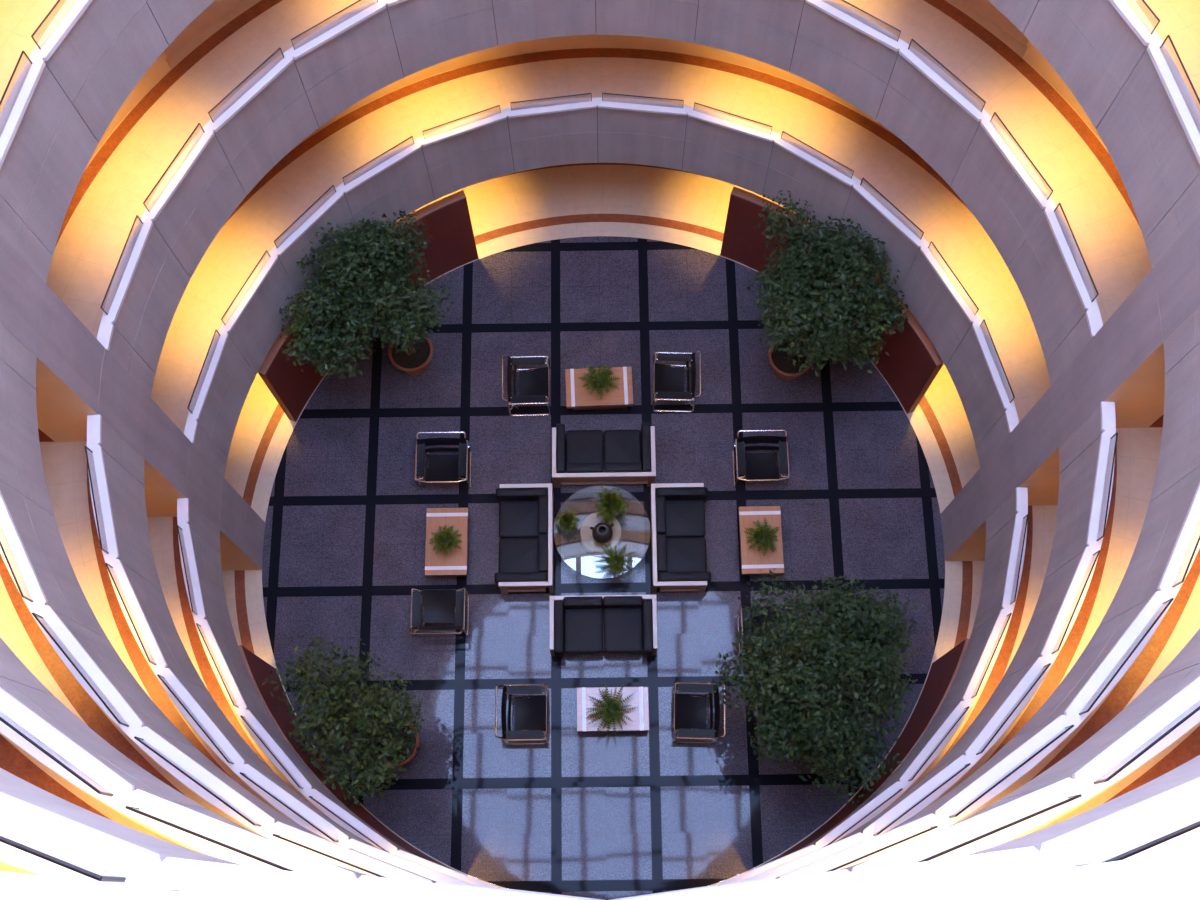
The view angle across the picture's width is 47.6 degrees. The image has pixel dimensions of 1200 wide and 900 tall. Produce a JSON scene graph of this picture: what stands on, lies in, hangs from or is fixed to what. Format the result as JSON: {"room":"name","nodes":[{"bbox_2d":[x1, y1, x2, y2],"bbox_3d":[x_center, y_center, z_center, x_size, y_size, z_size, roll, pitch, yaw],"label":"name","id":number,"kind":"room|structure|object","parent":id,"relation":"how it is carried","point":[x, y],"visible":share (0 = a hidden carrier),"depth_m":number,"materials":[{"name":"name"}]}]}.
{"room":"hotel atrium","nodes":[
{"label":"hotel atrium","id":0,"kind":"room"},
{"bbox_2d":[0,234,265,570],"bbox_3d":[-6.017,-2.447,10.070,0.833,25.800,0.793,-1,72,0],"label":"wall","id":1,"kind":"structure","parent":0,"point":[77,378],"depth_m":15.60,"materials":[{"name":"paint"}]},
{"bbox_2d":[85,35,1107,168],"bbox_3d":[-0.034,-2.512,10.052,15.200,25.800,15.200,-1,72,0],"label":"wall","id":2,"kind":"structure","parent":0,"point":[160,67],"depth_m":21.12,"materials":[{"name":"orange paint"}]},
{"bbox_2d":[164,0,243,57],"bbox_3d":[-5.085,-5.884,16.722,1.440,2.100,0.045,-42,76,-12],"label":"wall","id":3,"kind":"structure","parent":2,"relation":"in","point":[217,9],"depth_m":17.55,"materials":[{"name":"brown wood"}]},
{"bbox_2d":[961,0,1027,45],"bbox_3d":[4.960,-6.015,16.698,1.440,2.100,0.045,41,77,12],"label":"door","id":4,"kind":"structure","parent":2,"relation":"in","point":[985,8],"depth_m":17.52,"materials":[{"name":"brown wood"}]},
{"bbox_2d":[0,0,1199,882],"bbox_3d":[-0.015,-1.584,12.868,11.373,1.457,11.399,-1,72,0],"label":"wall","id":5,"kind":"structure","parent":0,"point":[78,92],"depth_m":13.06,"materials":[{"name":"paint"}]},
{"bbox_2d":[0,550,1198,836],"bbox_3d":[0.019,1.224,11.634,11.403,0.870,5.322,-1,72,0],"label":"baseboard","id":6,"kind":"structure","parent":5,"relation":"attached to","point":[1198,550],"depth_m":10.79,"materials":[{"name":"beige paint"}]},
{"bbox_2d":[0,482,1199,899],"bbox_3d":[0.016,1.069,11.201,11.373,0.050,5.317,-1,72,0],"label":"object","id":7,"kind":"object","parent":5,"relation":"on","point":[22,567],"depth_m":10.77,"materials":[{"name":"white paint"}]},
{"bbox_2d":[32,612,128,726],"bbox_3d":[-4.157,1.753,10.867,0.016,0.208,1.193,-41,76,-12],"label":"glass railing","id":8,"kind":"object","parent":7,"relation":"on","point":[35,615],"visible":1,"depth_m":10.77,"materials":[{"name":"glass"}]},
{"bbox_2d":[134,736,260,826],"bbox_3d":[-3.136,2.582,10.587,1.193,0.208,0.016,32,75,10],"label":"glass railing","id":9,"kind":"object","parent":7,"relation":"on","point":[140,740],"visible":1,"depth_m":10.49,"materials":[{"name":"glass"}]},
{"bbox_2d":[272,834,387,877],"bbox_3d":[-1.937,3.155,10.390,1.193,0.208,0.015,19,73,6],"label":"glass railing","id":10,"kind":"object","parent":7,"relation":"on","point":[275,835],"visible":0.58,"depth_m":10.33,"materials":[{"name":"glass"}]},
{"bbox_2d":[825,826,937,871],"bbox_3d":[2.018,3.104,10.381,1.193,0.208,0.015,-20,73,-6],"label":"glass railing","id":11,"kind":"object","parent":7,"relation":"on","point":[933,827],"visible":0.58,"depth_m":10.32,"materials":[{"name":"glass"}]},
{"bbox_2d":[949,725,1073,817],"bbox_3d":[3.203,2.499,10.572,1.193,0.208,0.016,-34,75,-10],"label":"glass railing","id":12,"kind":"object","parent":7,"relation":"on","point":[1068,728],"visible":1,"depth_m":10.48,"materials":[{"name":"glass"}]},
{"bbox_2d":[1079,598,1173,714],"bbox_3d":[4.203,1.644,10.847,0.016,0.208,1.193,40,76,12],"label":"glass railing","id":13,"kind":"object","parent":7,"relation":"on","point":[1171,599],"visible":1,"depth_m":10.75,"materials":[{"name":"glass"}]},
{"bbox_2d":[0,0,1199,168],"bbox_3d":[-0.055,-4.717,13.107,11.370,0.050,5.298,-1,72,0],"label":"trim","id":14,"kind":"structure","parent":5,"relation":"on","point":[1183,103],"depth_m":12.70,"materials":[{"name":"white paint"}]},
{"bbox_2d":[0,0,1199,830],"bbox_3d":[-0.014,-1.535,13.017,14.899,0.030,14.900,-1,72,0],"label":"floor","id":15,"kind":"structure","parent":0,"point":[1179,19],"depth_m":11.98,"materials":[{"name":"tile"}]},
{"bbox_2d":[0,628,1199,877],"bbox_3d":[-0.001,0.271,8.776,11.373,1.482,5.315,-1,72,0],"label":"wall","id":16,"kind":"structure","parent":0,"point":[16,679],"depth_m":8.59,"materials":[{"name":"paint"}]},
{"bbox_2d":[0,676,1199,899],"bbox_3d":[-0.005,0.030,8.049,11.373,0.050,5.317,-1,72,0],"label":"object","id":17,"kind":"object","parent":16,"relation":"on","point":[83,763],"depth_m":7.40,"materials":[{"name":"white paint"}]},
{"bbox_2d":[0,717,113,796],"bbox_3d":[-3.157,1.543,7.435,1.193,0.208,0.016,32,75,10],"label":"glass railing","id":18,"kind":"object","parent":17,"relation":"on","point":[1,718],"visible":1,"depth_m":7.30,"materials":[{"name":"glass"}]},
{"bbox_2d":[125,806,299,871],"bbox_3d":[-1.958,2.117,7.238,1.193,0.208,0.015,19,73,6],"label":"glass railing","id":19,"kind":"object","parent":17,"relation":"on","point":[134,809],"visible":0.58,"depth_m":7.18,"materials":[{"name":"glass"}]},
{"bbox_2d":[910,794,1081,863],"bbox_3d":[1.997,2.065,7.228,1.193,0.208,0.015,-20,73,-6],"label":"glass railing","id":20,"kind":"object","parent":17,"relation":"on","point":[1070,798],"visible":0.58,"depth_m":7.17,"materials":[{"name":"glass"}]},
{"bbox_2d":[1093,706,1199,783],"bbox_3d":[3.182,1.460,7.420,1.193,0.208,0.016,-34,75,-10],"label":"glass railing","id":21,"kind":"object","parent":17,"relation":"on","point":[1175,726],"visible":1,"depth_m":7.28,"materials":[{"name":"glass"}]},
{"bbox_2d":[0,722,1199,854],"bbox_3d":[-0.002,0.186,8.482,11.403,0.870,5.322,-1,72,0],"label":"baseboard","id":22,"kind":"structure","parent":16,"relation":"attached to","point":[1193,727],"depth_m":7.45,"materials":[{"name":"beige paint"}]},
{"bbox_2d":[0,755,1199,865],"bbox_3d":[-0.022,-0.780,5.585,11.373,1.520,5.315,-1,72,0],"label":"wall","id":23,"kind":"structure","parent":0,"point":[10,784],"depth_m":5.30,"materials":[{"name":"concrete"}]},
{"bbox_2d":[0,777,1199,899],"bbox_3d":[-0.027,-1.027,4.840,11.373,0.050,5.317,-1,72,0],"label":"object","id":24,"kind":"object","parent":23,"relation":"on","point":[73,842],"depth_m":4.07,"materials":[{"name":"white paint"}]},
{"bbox_2d":[0,835,125,881],"bbox_3d":[-1.979,1.060,4.030,1.193,0.208,0.015,19,73,6],"label":"glass railing","id":25,"kind":"object","parent":24,"relation":"on","point":[5,840],"visible":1,"depth_m":3.89,"materials":[{"name":"glass"}]},
{"bbox_2d":[1075,821,1199,866],"bbox_3d":[1.975,1.008,4.020,1.193,0.208,0.015,-20,73,-6],"label":"glass railing","id":26,"kind":"object","parent":24,"relation":"on","point":[1195,825],"visible":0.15,"depth_m":3.88,"materials":[{"name":"glass"}]},
{"bbox_2d":[0,724,1199,848],"bbox_3d":[-0.035,-2.574,9.865,14.899,0.030,14.900,-1,72,0],"label":"floor","id":27,"kind":"structure","parent":0,"point":[13,759],"depth_m":8.34,"materials":[{"name":"tile"}]},
{"bbox_2d":[38,0,1163,815],"bbox_3d":[0.007,-0.536,16.048,14.899,0.030,14.900,-1,72,0],"label":"floor","id":28,"kind":"structure","parent":0,"point":[1082,175],"depth_m":16.94,"materials":[{"name":"tile"}]},
{"bbox_2d":[100,0,1102,882],"bbox_3d":[0.006,-0.571,15.944,11.373,1.552,11.399,-1,72,0],"label":"wall","id":29,"kind":"structure","parent":0,"point":[401,40],"depth_m":16.92,"materials":[{"name":"concrete"}]},
{"bbox_2d":[97,0,1102,350],"bbox_3d":[-0.035,-3.719,16.138,11.370,0.050,5.298,-1,72,0],"label":"trim","id":30,"kind":"structure","parent":29,"relation":"on","point":[1068,249],"depth_m":16.09,"materials":[{"name":"white paint"}]},
{"bbox_2d":[87,401,1115,899],"bbox_3d":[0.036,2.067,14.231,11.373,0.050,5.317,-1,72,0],"label":"trim","id":31,"kind":"structure","parent":29,"relation":"on","point":[1107,409],"depth_m":14.06,"materials":[{"name":"white paint"}]},
{"bbox_2d":[85,446,108,553],"bbox_3d":[-5.421,0.533,14.638,0.016,0.208,1.193,-14,72,-4],"label":"glass railing","id":32,"kind":"object","parent":31,"relation":"on","point":[86,447],"visible":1,"depth_m":14.54,"materials":[{"name":"glass"}]},
{"bbox_2d":[105,563,155,664],"bbox_3d":[-4.920,1.716,14.244,0.015,0.208,1.193,-28,74,-8],"label":"glass railing","id":33,"kind":"object","parent":31,"relation":"on","point":[107,564],"visible":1,"depth_m":14.15,"materials":[{"name":"glass"}]},
{"bbox_2d":[157,674,233,763],"bbox_3d":[-4.136,2.752,13.898,0.016,0.208,1.193,-41,76,-12],"label":"glass railing","id":34,"kind":"object","parent":31,"relation":"on","point":[158,675],"visible":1,"depth_m":13.80,"materials":[{"name":"glass"}]},
{"bbox_2d":[240,772,338,842],"bbox_3d":[-3.116,3.580,13.618,1.193,0.208,0.016,32,75,10],"label":"glass railing","id":35,"kind":"object","parent":31,"relation":"on","point":[241,773],"visible":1,"depth_m":13.52,"materials":[{"name":"glass"}]},
{"bbox_2d":[873,763,969,835],"bbox_3d":[3.223,3.498,13.603,1.193,0.208,0.016,-34,75,-10],"label":"glass railing","id":36,"kind":"object","parent":31,"relation":"on","point":[966,765],"visible":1,"depth_m":13.51,"materials":[{"name":"glass"}]},
{"bbox_2d":[976,663,1050,754],"bbox_3d":[4.223,2.643,13.877,0.016,0.208,1.193,40,76,12],"label":"glass railing","id":37,"kind":"object","parent":31,"relation":"on","point":[1049,664],"visible":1,"depth_m":13.78,"materials":[{"name":"glass"}]},
{"bbox_2d":[1051,550,1099,653],"bbox_3d":[4.981,1.587,14.220,0.016,0.208,1.193,26,74,9],"label":"glass railing","id":38,"kind":"object","parent":31,"relation":"on","point":[1098,551],"visible":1,"depth_m":14.12,"materials":[{"name":"glass"}]},
{"bbox_2d":[1096,432,1117,540],"bbox_3d":[5.454,0.391,14.611,0.015,0.208,1.193,13,72,5],"label":"glass railing","id":39,"kind":"object","parent":31,"relation":"on","point":[1116,433],"visible":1,"depth_m":14.51,"materials":[{"name":"glass"}]},
{"bbox_2d":[147,48,1057,809],"bbox_3d":[0.028,0.498,19.186,14.899,0.030,14.900,-1,72,0],"label":"floor","id":40,"kind":"structure","parent":0,"point":[876,155],"depth_m":20.67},
{"bbox_2d":[188,107,1016,854],"bbox_3d":[0.027,0.476,19.119,11.373,1.628,11.399,-1,72,0],"label":"wall","id":41,"kind":"structure","parent":0,"point":[437,170],"depth_m":20.15,"materials":[{"name":"paint"}]},
{"bbox_2d":[184,98,1018,442],"bbox_3d":[-0.013,-2.684,19.277,11.370,0.050,5.298,-1,72,0],"label":"trim","id":42,"kind":"structure","parent":41,"relation":"on","point":[882,206],"depth_m":19.56,"materials":[{"name":"white paint"}]},
{"bbox_2d":[177,487,1027,899],"bbox_3d":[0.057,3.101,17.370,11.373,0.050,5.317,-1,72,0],"label":"trim","id":43,"kind":"structure","parent":41,"relation":"on","point":[1021,493],"depth_m":17.23,"materials":[{"name":"white paint"}]},
{"bbox_2d":[824,788,902,846],"bbox_3d":[3.244,4.532,16.742,1.193,0.208,0.016,-34,75,-10],"label":"glass railing","id":44,"kind":"object","parent":43,"relation":"on","point":[899,790],"visible":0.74,"depth_m":16.69,"materials":[{"name":"glass"}]},
{"bbox_2d":[222,163,984,899],"bbox_3d":[0.049,1.534,22.332,15.799,0.060,15.800,-1,72,0],"label":"floor","id":45,"kind":"structure","parent":0,"point":[623,814],"depth_m":22.40,"materials":[{"name":"tile"}]},
{"bbox_2d":[262,636,425,809],"bbox_3d":[-3.455,3.877,19.636,1.762,3.639,2.554,-41,76,-12],"label":"potted tree","id":46,"kind":"object","parent":45,"relation":"on","point":[394,741],"visible":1,"depth_m":18.53,"materials":[{"name":"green plant"}]},
{"bbox_2d":[238,645,457,871],"bbox_3d":[-3.813,4.837,20.075,0.594,2.210,4.535,-43,77,-13],"label":"wall","id":47,"kind":"structure","parent":45,"relation":"on","point":[258,670],"depth_m":19.91,"materials":[{"name":"red paint"}]},
{"bbox_2d":[279,210,453,379],"bbox_3d":[-3.542,-1.926,21.241,2.857,4.223,2.181,-31,74,-9],"label":"potted tree","id":48,"kind":"object","parent":45,"relation":"on","point":[410,350],"visible":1,"depth_m":19.88,"materials":[{"name":"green plant"}]},
{"bbox_2d":[258,190,478,421],"bbox_3d":[-3.845,-2.452,22.477,0.563,2.210,4.388,43,77,13],"label":"wall","id":49,"kind":"structure","parent":45,"relation":"on","point":[447,220],"depth_m":22.37,"materials":[{"name":"red paint"}]},
{"bbox_2d":[410,588,468,636],"bbox_3d":[-2.549,2.607,21.569,0.861,0.750,0.786,-1,72,0],"label":"armchair","id":50,"kind":"object","parent":45,"relation":"on","point":[438,605],"visible":1,"depth_m":21.59,"materials":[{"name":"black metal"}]},
{"bbox_2d":[415,431,471,489],"bbox_3d":[-2.584,0.186,22.367,0.861,0.750,0.786,-1,72,0],"label":"armchair","id":51,"kind":"object","parent":45,"relation":"on","point":[439,468],"visible":1,"depth_m":22.23,"materials":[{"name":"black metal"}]},
{"bbox_2d":[425,508,468,576],"bbox_3d":[-2.472,1.534,22.095,0.672,0.422,1.114,-1,72,0],"label":"side table","id":52,"kind":"object","parent":45,"relation":"on","point":[454,564],"visible":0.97,"depth_m":21.88,"materials":[{"name":"brown wood"}]},
{"bbox_2d":[429,525,462,556],"bbox_3d":[-2.460,1.438,21.694,0.556,0.396,0.496,-28,74,-9],"label":"potted fern","id":53,"kind":"object","parent":52,"relation":"on","point":[446,539],"visible":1,"depth_m":21.60,"materials":[{"name":"green plant"}]},
{"bbox_2d":[495,684,548,744],"bbox_3d":[-1.203,4.093,21.071,0.786,0.750,0.861,-1,72,0],"label":"armchair","id":54,"kind":"object","parent":45,"relation":"on","point":[530,712],"visible":1,"depth_m":21.00,"materials":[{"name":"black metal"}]},
{"bbox_2d":[495,483,553,593],"bbox_3d":[-1.219,1.431,21.987,0.918,0.677,1.686,-1,72,0],"label":"sofa","id":55,"kind":"object","parent":45,"relation":"on","point":[525,510],"visible":1,"depth_m":21.84,"materials":[{"name":"black leather"}]},
{"bbox_2d":[498,538,538,572],"bbox_3d":[-1.230,1.734,21.904,0.798,0.249,0.618,-1,72,0],"label":"seat cushion","id":56,"kind":"object","parent":55,"relation":"on","point":[515,554],"depth_m":21.80,"materials":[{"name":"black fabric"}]},
{"bbox_2d":[499,500,538,538],"bbox_3d":[-1.237,1.138,22.100,0.798,0.249,0.618,-1,72,0],"label":"seat cushion","id":57,"kind":"object","parent":55,"relation":"on","point":[518,519],"depth_m":21.98,"materials":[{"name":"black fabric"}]},
{"bbox_2d":[495,572,547,586],"bbox_3d":[-1.248,2.065,21.679,0.845,0.449,0.147,-1,72,0],"label":"cushion","id":58,"kind":"object","parent":55,"relation":"on","point":[515,579],"depth_m":21.47,"materials":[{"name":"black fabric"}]},
{"bbox_2d":[496,487,547,502],"bbox_3d":[-1.264,0.738,22.116,0.845,0.449,0.147,-1,72,0],"label":"cushion","id":59,"kind":"object","parent":55,"relation":"on","point":[503,494],"depth_m":21.92,"materials":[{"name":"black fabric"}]},
{"bbox_2d":[538,496,547,534],"bbox_3d":[-0.913,1.068,21.900,0.151,0.289,0.618,-1,72,0],"label":"cushion","id":60,"kind":"object","parent":55,"relation":"on","point":[542,500],"depth_m":21.76,"materials":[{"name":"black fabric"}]},
{"bbox_2d":[538,534,547,572],"bbox_3d":[-0.905,1.664,21.704,0.151,0.289,0.618,-1,72,0],"label":"cushion","id":61,"kind":"object","parent":55,"relation":"on","point":[542,538],"depth_m":21.57,"materials":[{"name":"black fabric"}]},
{"bbox_2d":[501,355,550,415],"bbox_3d":[-1.232,-1.097,22.781,0.786,0.750,0.861,-1,72,0],"label":"armchair","id":62,"kind":"object","parent":45,"relation":"on","point":[534,385],"visible":1,"depth_m":22.70,"materials":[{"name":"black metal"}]},
{"bbox_2d":[565,367,632,409],"bbox_3d":[-0.013,-0.996,22.912,1.114,0.422,0.672,-2,72,0],"label":"side table","id":63,"kind":"object","parent":45,"relation":"on","point":[578,396],"visible":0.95,"depth_m":22.69,"materials":[{"name":"brown wood"}]},
{"bbox_2d":[579,364,621,398],"bbox_3d":[0.019,-1.164,22.520,0.640,0.424,0.674,-32,74,-10],"label":"potted fern","id":64,"kind":"object","parent":63,"relation":"on","point":[598,381],"visible":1,"depth_m":22.48,"materials":[{"name":"green plant"}]},
{"bbox_2d":[553,485,644,578],"bbox_3d":[0.036,1.379,22.115,1.570,0.450,1.570,-1,72,0],"label":"round glass table","id":65,"kind":"object","parent":45,"relation":"on","point":[592,547],"visible":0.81,"depth_m":21.93,"materials":[{"name":"clear glass"}]},
{"bbox_2d":[554,508,580,533],"bbox_3d":[-0.521,1.142,21.708,0.408,0.479,0.456,-16,72,-5],"label":"potted fern","id":66,"kind":"object","parent":65,"relation":"on","point":[566,521],"visible":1,"depth_m":21.65,"materials":[{"name":"green plant"}]},
{"bbox_2d":[590,522,613,542],"bbox_3d":[0.029,1.322,21.704,0.386,0.365,0.330,-1,72,0],"label":"jar","id":67,"kind":"object","parent":65,"relation":"on","point":[602,532],"visible":1,"depth_m":21.59,"materials":[{"name":"brown ceramic"}]},
{"bbox_2d":[595,486,629,523],"bbox_3d":[0.190,0.885,21.718,0.564,0.610,0.601,-6,72,-2],"label":"potted fern","id":68,"kind":"object","parent":65,"relation":"on","point":[610,504],"visible":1,"depth_m":21.68,"materials":[{"name":"green plant"}]},
{"bbox_2d":[593,543,635,578],"bbox_3d":[0.232,1.736,21.555,0.707,0.387,0.623,6,72,2],"label":"potted fern","id":69,"kind":"object","parent":65,"relation":"on","point":[615,562],"visible":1,"depth_m":21.47,"materials":[{"name":"green plant"}]},
{"bbox_2d":[549,595,657,656],"bbox_3d":[0.053,2.806,21.525,1.686,0.677,0.918,-1,72,0],"label":"sofa","id":70,"kind":"object","parent":45,"relation":"on","point":[579,624],"visible":1,"depth_m":21.36,"materials":[{"name":"black leather"}]},
{"bbox_2d":[554,600,563,656],"bbox_3d":[-0.645,2.821,21.426,0.147,0.449,0.845,-1,72,0],"label":"cushion","id":71,"kind":"object","parent":70,"relation":"on","point":[558,604],"depth_m":21.23,"materials":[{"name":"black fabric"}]},
{"bbox_2d":[563,596,602,608],"bbox_3d":[-0.265,2.411,21.453,0.618,0.289,0.151,-1,72,0],"label":"cushion","id":72,"kind":"object","parent":70,"relation":"on","point":[569,602],"depth_m":21.33,"materials":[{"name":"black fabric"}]},
{"bbox_2d":[564,608,602,654],"bbox_3d":[-0.260,2.829,21.536,0.618,0.249,0.798,-1,72,0],"label":"seat cushion","id":73,"kind":"object","parent":70,"relation":"on","point":[583,627],"depth_m":21.41,"materials":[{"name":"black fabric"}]},
{"bbox_2d":[603,608,642,653],"bbox_3d":[0.367,2.821,21.535,0.618,0.249,0.798,-1,72,0],"label":"seat cushion","id":74,"kind":"object","parent":70,"relation":"on","point":[622,627],"depth_m":21.41,"materials":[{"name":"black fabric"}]},
{"bbox_2d":[603,596,642,607],"bbox_3d":[0.362,2.403,21.451,0.618,0.289,0.151,-1,72,0],"label":"cushion","id":75,"kind":"object","parent":70,"relation":"on","point":[608,601],"depth_m":21.33,"materials":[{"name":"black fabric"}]},
{"bbox_2d":[642,599,652,655],"bbox_3d":[0.752,2.802,21.423,0.147,0.449,0.845,-1,72,0],"label":"cushion","id":76,"kind":"object","parent":70,"relation":"on","point":[647,604],"depth_m":21.24,"materials":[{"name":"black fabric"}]},
{"bbox_2d":[552,423,655,487],"bbox_3d":[0.060,0.079,22.424,1.686,0.677,0.918,-1,72,0],"label":"sofa","id":77,"kind":"object","parent":45,"relation":"on","point":[579,457],"visible":0.99,"depth_m":22.28,"materials":[{"name":"black leather"}]},
{"bbox_2d":[556,424,565,472],"bbox_3d":[-0.639,0.024,22.347,0.147,0.449,0.845,-1,72,0],"label":"cushion","id":78,"kind":"object","parent":77,"relation":"on","point":[560,428],"depth_m":22.15,"materials":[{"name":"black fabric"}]},
{"bbox_2d":[565,463,603,472],"bbox_3d":[-0.251,0.318,22.143,0.618,0.289,0.151,-1,72,0],"label":"cushion","id":79,"kind":"object","parent":77,"relation":"on","point":[569,467],"depth_m":22.01,"materials":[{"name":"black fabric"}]},
{"bbox_2d":[566,430,603,464],"bbox_3d":[-0.253,0.074,22.444,0.618,0.249,0.798,-1,72,0],"label":"seat cushion","id":80,"kind":"object","parent":77,"relation":"on","point":[582,446],"depth_m":22.37,"materials":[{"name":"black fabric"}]},
{"bbox_2d":[604,429,641,462],"bbox_3d":[0.374,0.066,22.443,0.618,0.249,0.798,-1,72,0],"label":"seat cushion","id":81,"kind":"object","parent":77,"relation":"on","point":[619,445],"depth_m":22.37,"materials":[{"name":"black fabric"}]},
{"bbox_2d":[604,462,641,472],"bbox_3d":[0.376,0.310,22.141,0.618,0.289,0.151,-1,72,0],"label":"cushion","id":82,"kind":"object","parent":77,"relation":"on","point":[611,467],"depth_m":22.02,"materials":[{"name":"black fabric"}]},
{"bbox_2d":[641,423,650,471],"bbox_3d":[0.758,0.006,22.344,0.147,0.449,0.845,-1,72,0],"label":"cushion","id":83,"kind":"object","parent":77,"relation":"on","point":[645,427],"depth_m":22.14,"materials":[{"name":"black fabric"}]},
{"bbox_2d":[577,687,648,731],"bbox_3d":[0.199,4.074,21.241,1.114,0.422,0.672,-1,72,0],"label":"side table","id":84,"kind":"object","parent":45,"relation":"on","point":[639,700],"visible":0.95,"depth_m":21.04,"materials":[{"name":"brown wood"}]},
{"bbox_2d":[586,684,634,737],"bbox_3d":[0.177,3.990,20.804,0.793,0.455,0.876,4,72,2],"label":"potted fern","id":85,"kind":"object","parent":84,"relation":"on","point":[612,709],"visible":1,"depth_m":20.79,"materials":[{"name":"green plant"}]},
{"bbox_2d":[652,351,700,411],"bbox_3d":[1.282,-1.162,22.786,0.786,0.750,0.861,1,72,1],"label":"armchair","id":86,"kind":"object","parent":45,"relation":"on","point":[668,380],"visible":1,"depth_m":22.71,"materials":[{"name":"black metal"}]},
{"bbox_2d":[650,483,710,593],"bbox_3d":[1.292,1.422,21.973,0.918,0.677,1.686,-1,72,0],"label":"sofa","id":87,"kind":"object","parent":45,"relation":"on","point":[678,542],"visible":1,"depth_m":21.84,"materials":[{"name":"black leather"}]},
{"bbox_2d":[655,496,665,535],"bbox_3d":[0.976,1.067,21.887,0.151,0.289,0.618,-1,72,0],"label":"cushion","id":88,"kind":"object","parent":87,"relation":"on","point":[660,501],"depth_m":21.75,"materials":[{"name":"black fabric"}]},
{"bbox_2d":[656,534,666,573],"bbox_3d":[0.984,1.663,21.691,0.151,0.289,0.618,-1,72,0],"label":"cushion","id":89,"kind":"object","parent":87,"relation":"on","point":[661,540],"depth_m":21.56,"materials":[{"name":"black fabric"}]},
{"bbox_2d":[656,500,705,537],"bbox_3d":[1.304,1.129,22.086,0.798,0.249,0.618,-1,72,0],"label":"seat cushion","id":90,"kind":"object","parent":87,"relation":"on","point":[684,518],"depth_m":21.97,"materials":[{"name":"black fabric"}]},
{"bbox_2d":[655,487,707,501],"bbox_3d":[1.320,0.729,22.102,0.845,0.449,0.147,-1,72,0],"label":"cushion","id":91,"kind":"object","parent":87,"relation":"on","point":[669,494],"depth_m":21.91,"materials":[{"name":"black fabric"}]},
{"bbox_2d":[657,537,706,574],"bbox_3d":[1.311,1.724,21.890,0.798,0.249,0.618,-1,72,0],"label":"seat cushion","id":92,"kind":"object","parent":87,"relation":"on","point":[684,554],"depth_m":21.79,"materials":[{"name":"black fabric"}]},
{"bbox_2d":[657,572,710,584],"bbox_3d":[1.336,2.055,21.665,0.845,0.449,0.147,-1,72,0],"label":"cushion","id":93,"kind":"object","parent":87,"relation":"on","point":[663,578],"depth_m":21.46,"materials":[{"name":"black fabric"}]},
{"bbox_2d":[672,682,725,743],"bbox_3d":[1.526,4.068,21.061,0.786,0.750,0.861,1,72,1],"label":"armchair","id":94,"kind":"object","parent":45,"relation":"on","point":[690,711],"visible":0.92,"depth_m":20.99,"materials":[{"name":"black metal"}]},
{"bbox_2d":[732,429,789,487],"bbox_3d":[2.646,0.155,22.342,0.861,0.750,0.786,-1,72,0],"label":"armchair","id":95,"kind":"object","parent":45,"relation":"on","point":[756,466],"visible":1,"depth_m":22.21,"materials":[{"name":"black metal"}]},
{"bbox_2d":[738,506,783,574],"bbox_3d":[2.598,1.506,22.070,0.672,0.422,1.114,-1,72,0],"label":"side table","id":96,"kind":"object","parent":45,"relation":"on","point":[753,560],"visible":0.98,"depth_m":21.84,"materials":[{"name":"brown wood"}]},
{"bbox_2d":[744,518,778,556],"bbox_3d":[2.573,1.386,21.655,0.577,0.438,0.636,3,72,1],"label":"potted fern","id":97,"kind":"object","parent":96,"relation":"on","point":[762,537],"visible":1,"depth_m":21.62,"materials":[{"name":"green plant"}]},
{"bbox_2d":[737,605,796,653],"bbox_3d":[2.644,2.862,21.450,0.861,0.750,0.786,-1,72,0],"label":"armchair","id":98,"kind":"object","parent":45,"relation":"on","point":[743,610],"visible":0.2,"depth_m":21.48,"materials":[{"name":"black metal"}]},
{"bbox_2d":[713,568,917,803],"bbox_3d":[2.935,3.408,19.490,2.688,4.130,3.112,11,72,4],"label":"potted tree","id":99,"kind":"object","parent":45,"relation":"on","point":[815,730],"visible":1,"depth_m":18.29,"materials":[{"name":"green plant"}]},
{"bbox_2d":[747,190,907,379],"bbox_3d":[3.451,-2.132,21.390,2.487,3.980,2.779,8,72,3],"label":"potted tree","id":100,"kind":"object","parent":45,"relation":"on","point":[848,304],"visible":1,"depth_m":20.07,"materials":[{"name":"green plant"}]},
{"bbox_2d":[720,187,943,413],"bbox_3d":[3.839,-2.552,22.458,4.388,2.210,0.563,43,77,13],"label":"wall","id":101,"kind":"structure","parent":45,"relation":"on","point":[912,363],"depth_m":22.26,"materials":[{"name":"red paint"}]},
{"bbox_2d":[761,638,968,865],"bbox_3d":[3.974,4.751,20.051,0.586,2.210,4.498,42,77,13],"label":"wall","id":102,"kind":"structure","parent":45,"relation":"on","point":[943,671],"depth_m":20.02,"materials":[{"name":"red paint"}]},
{"bbox_2d":[940,214,1199,560],"bbox_3d":[5.949,-2.602,10.041,0.833,25.800,0.793,-1,72,0],"label":"wall","id":103,"kind":"structure","parent":0,"point":[1123,364],"depth_m":15.56,"materials":[{"name":"paint"}]},
{"bbox_3d":[-0.043,-1.818,2.437,11.373,1.530,5.315,-1,72,0],"label":"wall","id":104,"kind":"structure","parent":0,"visible":0},
{"bbox_2d":[0,849,1199,899],"bbox_3d":[-0.048,-2.066,1.687,11.373,0.050,5.317,-1,72,0],"label":"trim","id":105,"kind":"structure","parent":104,"relation":"on","point":[1172,876],"depth_m":0.89,"materials":[{"name":"white paint"}]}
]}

